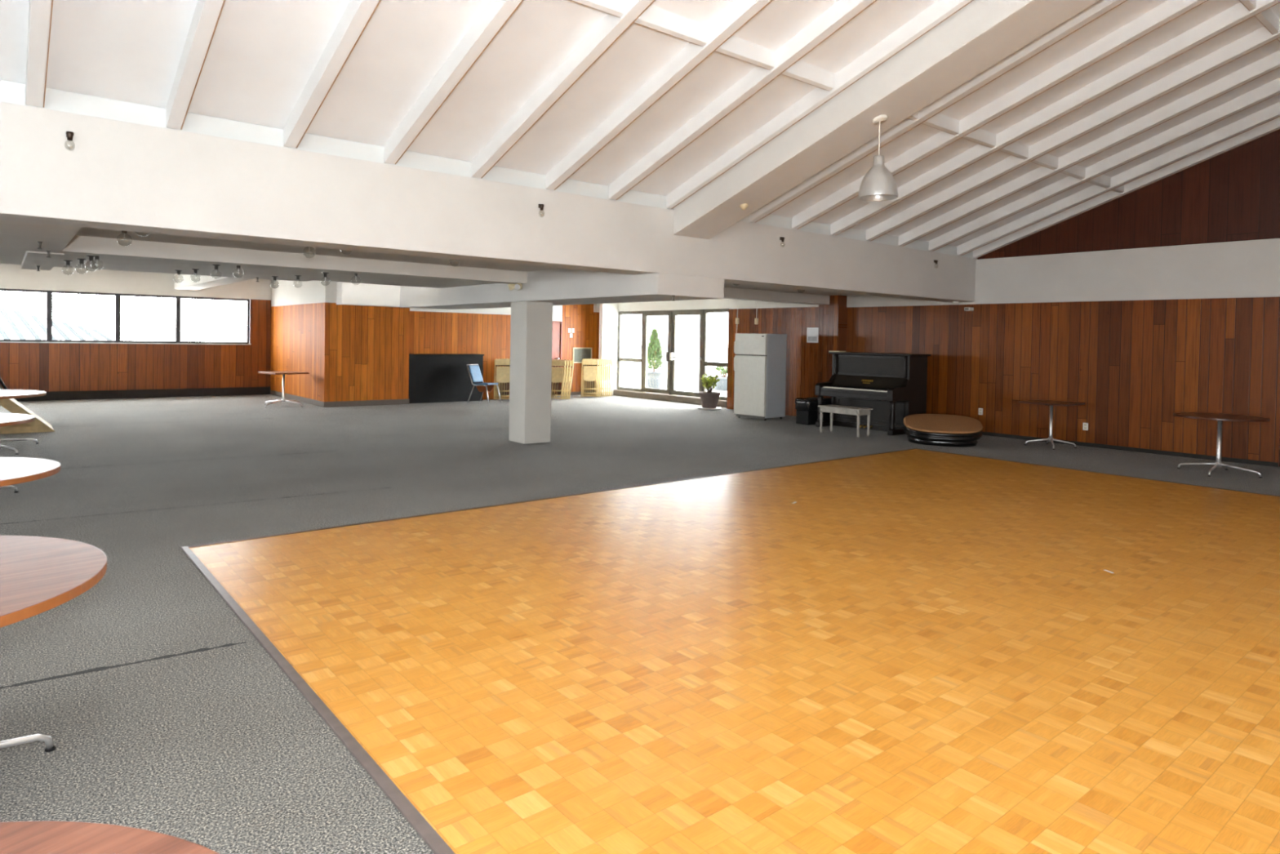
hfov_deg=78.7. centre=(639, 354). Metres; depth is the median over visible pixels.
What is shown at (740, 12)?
beam
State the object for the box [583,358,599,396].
folding chair
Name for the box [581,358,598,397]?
folding chair
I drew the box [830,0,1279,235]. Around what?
beam
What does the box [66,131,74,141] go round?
bulb
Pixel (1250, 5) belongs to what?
trim
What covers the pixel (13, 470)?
pedestal table
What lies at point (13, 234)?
trim
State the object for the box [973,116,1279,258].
trim
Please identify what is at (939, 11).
beam
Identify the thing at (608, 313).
wall
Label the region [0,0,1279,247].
ceiling
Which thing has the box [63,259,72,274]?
globe bulb
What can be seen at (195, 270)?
socket
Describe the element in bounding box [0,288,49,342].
window
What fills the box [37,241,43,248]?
sprinkler
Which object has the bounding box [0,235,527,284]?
trim
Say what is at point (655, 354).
cypress
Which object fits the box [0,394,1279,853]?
floor
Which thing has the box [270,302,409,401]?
wall
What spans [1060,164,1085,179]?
trim
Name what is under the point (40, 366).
wall
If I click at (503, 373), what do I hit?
folding chair
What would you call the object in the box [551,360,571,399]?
folding chair
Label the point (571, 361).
folding chair
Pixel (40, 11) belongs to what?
beam
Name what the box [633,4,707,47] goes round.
trim
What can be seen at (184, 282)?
skylight
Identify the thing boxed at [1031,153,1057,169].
trim
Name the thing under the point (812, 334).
notice
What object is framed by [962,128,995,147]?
trim
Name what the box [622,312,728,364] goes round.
window
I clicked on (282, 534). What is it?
trim
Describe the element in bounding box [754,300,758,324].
socket
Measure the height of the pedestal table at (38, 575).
0.745 m
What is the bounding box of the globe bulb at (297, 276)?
[293,275,302,287]
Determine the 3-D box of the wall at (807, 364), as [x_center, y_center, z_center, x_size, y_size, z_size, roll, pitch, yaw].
[3.307,-0.162,17.544,0.555,3.000,3.150,0,1,-39]
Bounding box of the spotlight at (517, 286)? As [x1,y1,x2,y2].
[507,283,522,290]
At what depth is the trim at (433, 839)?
3.12 m
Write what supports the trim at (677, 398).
attached to the wall at (807, 364)
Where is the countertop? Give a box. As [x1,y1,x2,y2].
[408,353,484,355]
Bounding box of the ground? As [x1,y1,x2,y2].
[622,361,727,396]
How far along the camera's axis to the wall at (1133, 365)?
12.23 m
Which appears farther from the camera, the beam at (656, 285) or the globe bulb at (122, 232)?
the beam at (656, 285)
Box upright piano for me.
[814,351,930,435]
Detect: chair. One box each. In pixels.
[466,364,501,404]
[493,358,510,399]
[496,358,509,398]
[499,358,509,398]
[502,358,510,397]
[551,359,565,399]
[551,359,568,399]
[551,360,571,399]
[554,360,573,399]
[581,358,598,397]
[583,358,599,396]
[586,358,602,396]
[587,359,604,396]
[590,358,606,396]
[591,359,608,396]
[594,358,610,396]
[595,359,612,395]
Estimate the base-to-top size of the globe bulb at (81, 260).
0.182 m
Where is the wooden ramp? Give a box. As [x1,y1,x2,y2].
[0,398,54,434]
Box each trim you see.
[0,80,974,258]
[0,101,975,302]
[0,220,81,251]
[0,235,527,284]
[21,251,64,270]
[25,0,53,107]
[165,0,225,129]
[181,546,455,853]
[187,448,915,547]
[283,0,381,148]
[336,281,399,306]
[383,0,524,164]
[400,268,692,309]
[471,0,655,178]
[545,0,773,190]
[552,320,562,393]
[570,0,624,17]
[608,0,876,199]
[613,389,726,407]
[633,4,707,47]
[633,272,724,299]
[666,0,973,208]
[668,311,672,395]
[714,35,775,70]
[724,287,829,305]
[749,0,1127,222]
[781,60,834,91]
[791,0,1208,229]
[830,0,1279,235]
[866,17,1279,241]
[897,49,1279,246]
[907,111,918,120]
[915,448,1279,496]
[921,113,959,135]
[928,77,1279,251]
[956,102,1279,255]
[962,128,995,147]
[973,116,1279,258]
[998,142,1028,159]
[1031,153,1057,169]
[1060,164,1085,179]
[1086,174,1110,188]
[1112,185,1124,193]
[1239,0,1256,11]
[1254,8,1279,35]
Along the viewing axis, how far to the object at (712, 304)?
20.48 m
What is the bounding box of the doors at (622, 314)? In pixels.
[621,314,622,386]
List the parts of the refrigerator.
handle, door, freezer door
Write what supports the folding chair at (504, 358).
on the floor
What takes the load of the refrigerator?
on the floor
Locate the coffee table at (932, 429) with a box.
[903,413,982,446]
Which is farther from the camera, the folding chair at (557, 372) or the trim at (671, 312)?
the trim at (671, 312)
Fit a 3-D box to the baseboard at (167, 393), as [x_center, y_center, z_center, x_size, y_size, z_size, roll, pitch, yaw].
[-14.092,0.933,16.722,11.500,0.200,0.030,0,1,-39]
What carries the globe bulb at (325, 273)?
hanging from the ceiling at (6, 256)
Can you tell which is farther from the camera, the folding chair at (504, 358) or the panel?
the folding chair at (504, 358)
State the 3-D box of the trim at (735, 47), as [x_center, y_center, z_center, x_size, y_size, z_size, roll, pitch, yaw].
[0.904,-2.636,6.748,0.740,0.180,0.049,0,1,-39]
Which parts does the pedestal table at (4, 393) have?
leg, leg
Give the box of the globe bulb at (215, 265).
[210,264,222,279]
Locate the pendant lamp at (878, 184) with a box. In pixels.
[857,115,897,201]
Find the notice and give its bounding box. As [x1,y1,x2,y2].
[806,327,818,342]
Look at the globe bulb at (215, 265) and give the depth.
9.90 m
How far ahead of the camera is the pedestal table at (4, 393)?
10.31 m
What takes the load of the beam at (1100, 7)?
attached to the ceiling at (262, 55)
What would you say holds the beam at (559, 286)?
attached to the ceiling
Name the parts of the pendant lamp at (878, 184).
lamp shade, cord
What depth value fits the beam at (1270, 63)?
10.22 m
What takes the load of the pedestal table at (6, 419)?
on the floor
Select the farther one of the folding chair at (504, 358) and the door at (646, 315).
the door at (646, 315)
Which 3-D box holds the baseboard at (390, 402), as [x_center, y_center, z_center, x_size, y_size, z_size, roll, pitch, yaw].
[-7.535,1.046,19.314,1.940,0.120,4.365,0,1,-39]
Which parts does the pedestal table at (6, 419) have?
leg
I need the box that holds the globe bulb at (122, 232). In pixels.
[116,231,127,246]
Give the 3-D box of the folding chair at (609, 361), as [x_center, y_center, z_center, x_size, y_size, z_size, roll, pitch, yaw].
[-1.054,0.643,21.696,0.452,1.043,0.176,1,1,-1]
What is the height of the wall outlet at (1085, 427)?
0.120 m
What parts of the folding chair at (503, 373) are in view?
frame rail, seat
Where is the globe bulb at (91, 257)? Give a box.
[85,255,94,266]
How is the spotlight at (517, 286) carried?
attached to the beam at (559, 286)
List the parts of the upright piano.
leg, panel, rail, panel, panel moulding, panel, panel moulding, panel, lid, leg, panel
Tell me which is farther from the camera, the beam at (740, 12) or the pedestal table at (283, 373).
the pedestal table at (283, 373)
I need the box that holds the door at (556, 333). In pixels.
[551,322,560,394]
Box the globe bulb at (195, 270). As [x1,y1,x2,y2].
[191,268,199,282]
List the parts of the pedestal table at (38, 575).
leg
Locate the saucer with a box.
[697,406,721,409]
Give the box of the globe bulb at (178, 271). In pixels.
[173,270,182,277]
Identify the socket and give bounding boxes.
[63,259,72,265]
[76,258,86,263]
[86,255,94,261]
[191,268,199,273]
[212,264,220,269]
[538,204,543,210]
[735,299,738,333]
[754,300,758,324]
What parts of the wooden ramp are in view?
frame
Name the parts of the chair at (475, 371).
leg, frame, backrest, seat, leg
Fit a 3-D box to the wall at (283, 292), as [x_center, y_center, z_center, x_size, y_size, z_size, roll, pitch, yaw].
[-7.492,-1.538,19.273,1.920,0.710,4.350,0,1,-39]
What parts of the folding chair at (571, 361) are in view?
frame rail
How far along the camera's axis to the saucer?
18.21 m
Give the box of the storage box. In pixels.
[806,396,831,420]
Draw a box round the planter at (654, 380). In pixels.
[646,371,663,388]
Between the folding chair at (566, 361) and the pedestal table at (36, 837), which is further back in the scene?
the folding chair at (566, 361)
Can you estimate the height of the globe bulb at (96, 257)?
0.182 m
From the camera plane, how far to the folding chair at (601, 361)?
21.40 m
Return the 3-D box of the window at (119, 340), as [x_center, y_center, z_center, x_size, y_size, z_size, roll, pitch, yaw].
[-11.763,-0.846,18.676,1.230,1.150,0.080,0,1,-39]
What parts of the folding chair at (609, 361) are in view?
frame rail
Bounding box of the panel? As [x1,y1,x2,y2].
[408,353,484,403]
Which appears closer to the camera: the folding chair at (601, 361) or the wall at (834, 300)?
the wall at (834, 300)
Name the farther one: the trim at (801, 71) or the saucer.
the saucer
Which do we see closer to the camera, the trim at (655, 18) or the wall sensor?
the trim at (655, 18)
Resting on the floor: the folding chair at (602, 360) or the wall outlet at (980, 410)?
the folding chair at (602, 360)
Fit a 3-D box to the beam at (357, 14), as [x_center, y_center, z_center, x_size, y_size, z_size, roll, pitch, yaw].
[0.566,-3.637,2.361,0.106,4.025,11.115,0,1,-39]
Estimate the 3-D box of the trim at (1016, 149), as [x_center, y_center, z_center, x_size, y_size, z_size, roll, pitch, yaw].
[4.726,-2.624,9.894,0.780,0.180,0.049,0,1,-39]
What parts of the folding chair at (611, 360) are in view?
frame rail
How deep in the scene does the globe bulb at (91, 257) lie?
8.99 m
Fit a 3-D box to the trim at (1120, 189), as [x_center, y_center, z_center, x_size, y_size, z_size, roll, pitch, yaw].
[7.390,-2.615,12.086,0.460,0.180,0.049,0,1,-39]
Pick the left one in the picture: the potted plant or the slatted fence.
the slatted fence
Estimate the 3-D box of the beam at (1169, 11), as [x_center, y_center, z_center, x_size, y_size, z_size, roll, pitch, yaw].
[5.727,-3.620,6.610,0.106,4.025,11.115,0,1,-39]
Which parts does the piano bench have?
leg, leg, seat, leg, leg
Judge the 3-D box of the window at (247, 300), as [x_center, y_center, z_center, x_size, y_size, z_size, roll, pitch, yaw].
[-10.675,-0.842,19.572,1.590,1.150,0.080,0,1,-39]
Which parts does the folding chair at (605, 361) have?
frame rail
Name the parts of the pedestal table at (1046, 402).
leg, leg, leg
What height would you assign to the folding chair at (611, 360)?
1.042 m
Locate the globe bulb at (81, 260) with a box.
[75,258,88,274]
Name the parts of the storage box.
box lid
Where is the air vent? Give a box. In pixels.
[572,347,591,363]
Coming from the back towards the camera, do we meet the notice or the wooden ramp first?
the notice
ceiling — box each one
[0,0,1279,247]
[0,248,493,288]
[75,226,555,271]
[724,282,866,295]
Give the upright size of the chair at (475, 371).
0.938 m
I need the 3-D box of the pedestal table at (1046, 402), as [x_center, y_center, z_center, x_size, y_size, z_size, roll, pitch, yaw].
[6.635,1.131,12.595,0.730,0.720,0.730,0,1,-39]
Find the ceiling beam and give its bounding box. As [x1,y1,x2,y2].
[673,0,1099,239]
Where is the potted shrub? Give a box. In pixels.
[713,366,727,391]
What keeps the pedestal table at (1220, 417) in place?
on the floor
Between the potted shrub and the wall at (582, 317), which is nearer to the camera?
the wall at (582, 317)
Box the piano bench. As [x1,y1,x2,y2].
[817,404,872,437]
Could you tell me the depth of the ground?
36.08 m
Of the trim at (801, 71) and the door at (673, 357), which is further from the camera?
the door at (673, 357)
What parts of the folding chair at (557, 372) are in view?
seat, frame rail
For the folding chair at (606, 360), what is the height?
1.044 m
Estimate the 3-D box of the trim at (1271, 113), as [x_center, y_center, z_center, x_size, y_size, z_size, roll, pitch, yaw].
[9.194,-3.609,9.463,0.106,4.025,11.115,0,1,-39]
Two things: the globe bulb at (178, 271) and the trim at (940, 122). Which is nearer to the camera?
the trim at (940, 122)
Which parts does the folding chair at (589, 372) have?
frame rail, seat, frame rail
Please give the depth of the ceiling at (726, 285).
14.83 m
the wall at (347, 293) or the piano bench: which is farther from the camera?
the wall at (347, 293)
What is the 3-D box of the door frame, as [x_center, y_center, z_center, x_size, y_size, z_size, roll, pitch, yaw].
[0.887,-1.143,20.618,0.110,0.040,2.360,0,1,-39]
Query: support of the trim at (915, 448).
on the floor
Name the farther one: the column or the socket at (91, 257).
the column
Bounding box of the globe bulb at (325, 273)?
[321,272,329,284]
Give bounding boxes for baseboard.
[13,386,271,401]
[270,389,408,407]
[565,391,593,395]
[981,431,1278,466]
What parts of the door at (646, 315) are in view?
handle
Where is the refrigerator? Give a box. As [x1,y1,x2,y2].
[733,333,786,420]
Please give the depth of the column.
11.87 m
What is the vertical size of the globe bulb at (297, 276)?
0.182 m
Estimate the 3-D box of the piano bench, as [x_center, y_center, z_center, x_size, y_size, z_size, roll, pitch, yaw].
[3.613,1.171,13.780,0.400,0.485,0.880,0,1,-39]
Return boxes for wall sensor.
[964,306,973,311]
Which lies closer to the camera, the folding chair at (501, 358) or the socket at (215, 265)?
the socket at (215, 265)
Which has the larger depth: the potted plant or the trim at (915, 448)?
the potted plant
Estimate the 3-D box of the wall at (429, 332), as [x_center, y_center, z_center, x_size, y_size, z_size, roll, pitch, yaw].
[-4.211,-0.343,19.830,3.860,3.000,0.220,0,1,-39]
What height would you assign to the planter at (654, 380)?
0.620 m
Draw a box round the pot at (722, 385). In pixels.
[713,376,727,391]
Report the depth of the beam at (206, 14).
5.46 m
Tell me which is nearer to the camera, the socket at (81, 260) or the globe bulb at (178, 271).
the socket at (81, 260)
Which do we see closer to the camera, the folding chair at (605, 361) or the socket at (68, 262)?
the socket at (68, 262)
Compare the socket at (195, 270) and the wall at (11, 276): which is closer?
the socket at (195, 270)
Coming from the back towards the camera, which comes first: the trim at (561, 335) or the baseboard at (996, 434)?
the trim at (561, 335)
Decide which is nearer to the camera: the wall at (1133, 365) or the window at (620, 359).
the wall at (1133, 365)
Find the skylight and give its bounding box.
[173,273,255,290]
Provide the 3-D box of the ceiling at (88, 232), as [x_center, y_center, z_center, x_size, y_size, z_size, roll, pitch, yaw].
[-5.552,-1.271,6.828,12.100,0.115,2.540,0,1,-39]
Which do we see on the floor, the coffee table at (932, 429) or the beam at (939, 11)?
the coffee table at (932, 429)
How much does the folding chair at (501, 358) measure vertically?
1.047 m
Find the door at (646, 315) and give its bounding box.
[642,311,670,394]
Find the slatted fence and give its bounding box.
[0,306,112,340]
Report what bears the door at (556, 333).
in the wall at (582, 317)
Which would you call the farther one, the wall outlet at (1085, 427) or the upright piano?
the upright piano
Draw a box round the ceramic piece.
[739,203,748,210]
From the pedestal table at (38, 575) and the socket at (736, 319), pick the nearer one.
the pedestal table at (38, 575)
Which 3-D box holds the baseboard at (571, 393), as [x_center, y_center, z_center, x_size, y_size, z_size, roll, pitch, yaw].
[-1.703,1.111,22.465,1.530,0.090,0.215,0,1,-39]
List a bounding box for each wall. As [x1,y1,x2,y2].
[0,263,271,300]
[0,341,250,391]
[248,299,271,386]
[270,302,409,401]
[271,279,336,306]
[408,306,511,399]
[552,303,599,391]
[593,303,599,312]
[598,302,618,395]
[726,298,847,416]
[818,295,847,306]
[846,128,1279,466]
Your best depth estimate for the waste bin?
15.28 m
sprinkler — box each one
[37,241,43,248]
[46,250,51,257]
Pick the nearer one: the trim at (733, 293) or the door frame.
the trim at (733, 293)
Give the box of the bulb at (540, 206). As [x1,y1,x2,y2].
[538,204,544,217]
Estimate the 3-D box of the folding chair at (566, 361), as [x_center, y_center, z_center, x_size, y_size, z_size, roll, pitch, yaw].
[-2.124,0.654,20.419,0.452,1.031,0.248,1,1,17]
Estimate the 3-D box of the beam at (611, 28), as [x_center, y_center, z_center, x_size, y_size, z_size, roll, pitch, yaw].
[1.928,-3.632,3.483,0.106,4.025,11.115,0,1,-39]
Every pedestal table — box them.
[0,389,46,453]
[0,413,35,493]
[0,457,60,486]
[0,535,106,751]
[0,820,220,853]
[257,370,309,407]
[1017,400,1084,449]
[1173,412,1269,478]
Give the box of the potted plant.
[698,372,720,408]
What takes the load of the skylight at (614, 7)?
attached to the ceiling at (262, 55)
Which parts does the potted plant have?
stem, pot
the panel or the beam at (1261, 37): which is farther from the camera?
the panel
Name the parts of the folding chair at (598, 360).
frame rail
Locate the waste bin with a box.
[795,397,817,425]
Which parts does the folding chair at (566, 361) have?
seat, frame rail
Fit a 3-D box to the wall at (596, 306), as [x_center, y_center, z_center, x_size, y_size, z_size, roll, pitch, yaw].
[-1.133,-1.527,22.648,0.430,0.622,0.120,0,1,-39]
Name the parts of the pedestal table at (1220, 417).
leg, leg, leg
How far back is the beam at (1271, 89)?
10.91 m
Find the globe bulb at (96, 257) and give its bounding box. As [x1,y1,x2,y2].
[91,255,103,270]
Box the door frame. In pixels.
[643,309,703,312]
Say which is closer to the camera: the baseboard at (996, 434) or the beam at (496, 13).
the beam at (496, 13)
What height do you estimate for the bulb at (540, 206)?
0.142 m
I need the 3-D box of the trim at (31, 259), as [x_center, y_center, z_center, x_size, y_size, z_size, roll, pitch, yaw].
[-7.246,-1.135,9.429,0.310,0.056,2.980,0,1,-39]
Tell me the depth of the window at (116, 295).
17.87 m
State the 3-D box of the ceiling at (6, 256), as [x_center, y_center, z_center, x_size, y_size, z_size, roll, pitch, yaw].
[-7.510,-1.236,9.207,12.100,0.145,2.980,0,1,-39]
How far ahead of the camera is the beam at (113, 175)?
7.17 m
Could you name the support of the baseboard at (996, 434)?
attached to the wall at (1133, 365)
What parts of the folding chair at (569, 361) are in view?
frame rail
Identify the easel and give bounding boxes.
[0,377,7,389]
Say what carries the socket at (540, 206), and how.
attached to the bulb at (540, 206)
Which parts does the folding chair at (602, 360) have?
frame rail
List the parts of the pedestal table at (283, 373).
leg, leg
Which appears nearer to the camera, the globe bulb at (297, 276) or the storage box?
the globe bulb at (297, 276)
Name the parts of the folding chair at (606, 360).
frame rail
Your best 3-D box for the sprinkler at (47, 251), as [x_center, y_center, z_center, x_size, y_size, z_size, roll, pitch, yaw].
[-6.052,-1.024,7.986,0.044,0.070,0.042,0,1,-39]
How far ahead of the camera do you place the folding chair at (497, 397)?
19.83 m
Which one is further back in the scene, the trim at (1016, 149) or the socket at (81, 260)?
the trim at (1016, 149)
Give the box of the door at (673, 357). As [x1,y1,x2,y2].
[669,311,703,397]
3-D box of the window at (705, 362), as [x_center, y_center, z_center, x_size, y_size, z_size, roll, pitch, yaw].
[1.986,0.002,19.286,0.080,2.240,1.150,0,1,-39]
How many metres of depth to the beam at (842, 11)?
7.30 m
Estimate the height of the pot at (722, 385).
0.450 m
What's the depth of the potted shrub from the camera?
25.62 m
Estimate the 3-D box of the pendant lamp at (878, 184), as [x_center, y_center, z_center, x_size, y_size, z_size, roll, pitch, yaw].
[2.333,-1.933,7.621,0.376,0.811,0.376,0,1,-39]
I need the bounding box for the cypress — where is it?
[646,328,663,388]
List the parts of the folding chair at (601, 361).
frame rail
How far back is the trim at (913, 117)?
8.43 m
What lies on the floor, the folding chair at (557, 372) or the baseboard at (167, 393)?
the folding chair at (557, 372)
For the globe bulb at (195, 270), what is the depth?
10.63 m
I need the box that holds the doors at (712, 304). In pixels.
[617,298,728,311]
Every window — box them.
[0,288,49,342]
[49,290,118,342]
[117,293,178,342]
[177,296,249,343]
[617,311,644,391]
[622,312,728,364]
[702,308,728,399]
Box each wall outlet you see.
[978,408,982,414]
[1082,422,1088,430]
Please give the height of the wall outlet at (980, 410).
0.120 m
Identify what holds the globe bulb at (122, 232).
hanging from the ceiling at (88, 232)
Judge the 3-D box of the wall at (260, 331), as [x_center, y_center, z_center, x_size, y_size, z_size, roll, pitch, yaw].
[-9.876,-0.286,20.300,0.550,2.260,0.200,0,1,-39]
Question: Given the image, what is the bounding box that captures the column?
[508,301,552,444]
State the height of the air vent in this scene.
0.440 m

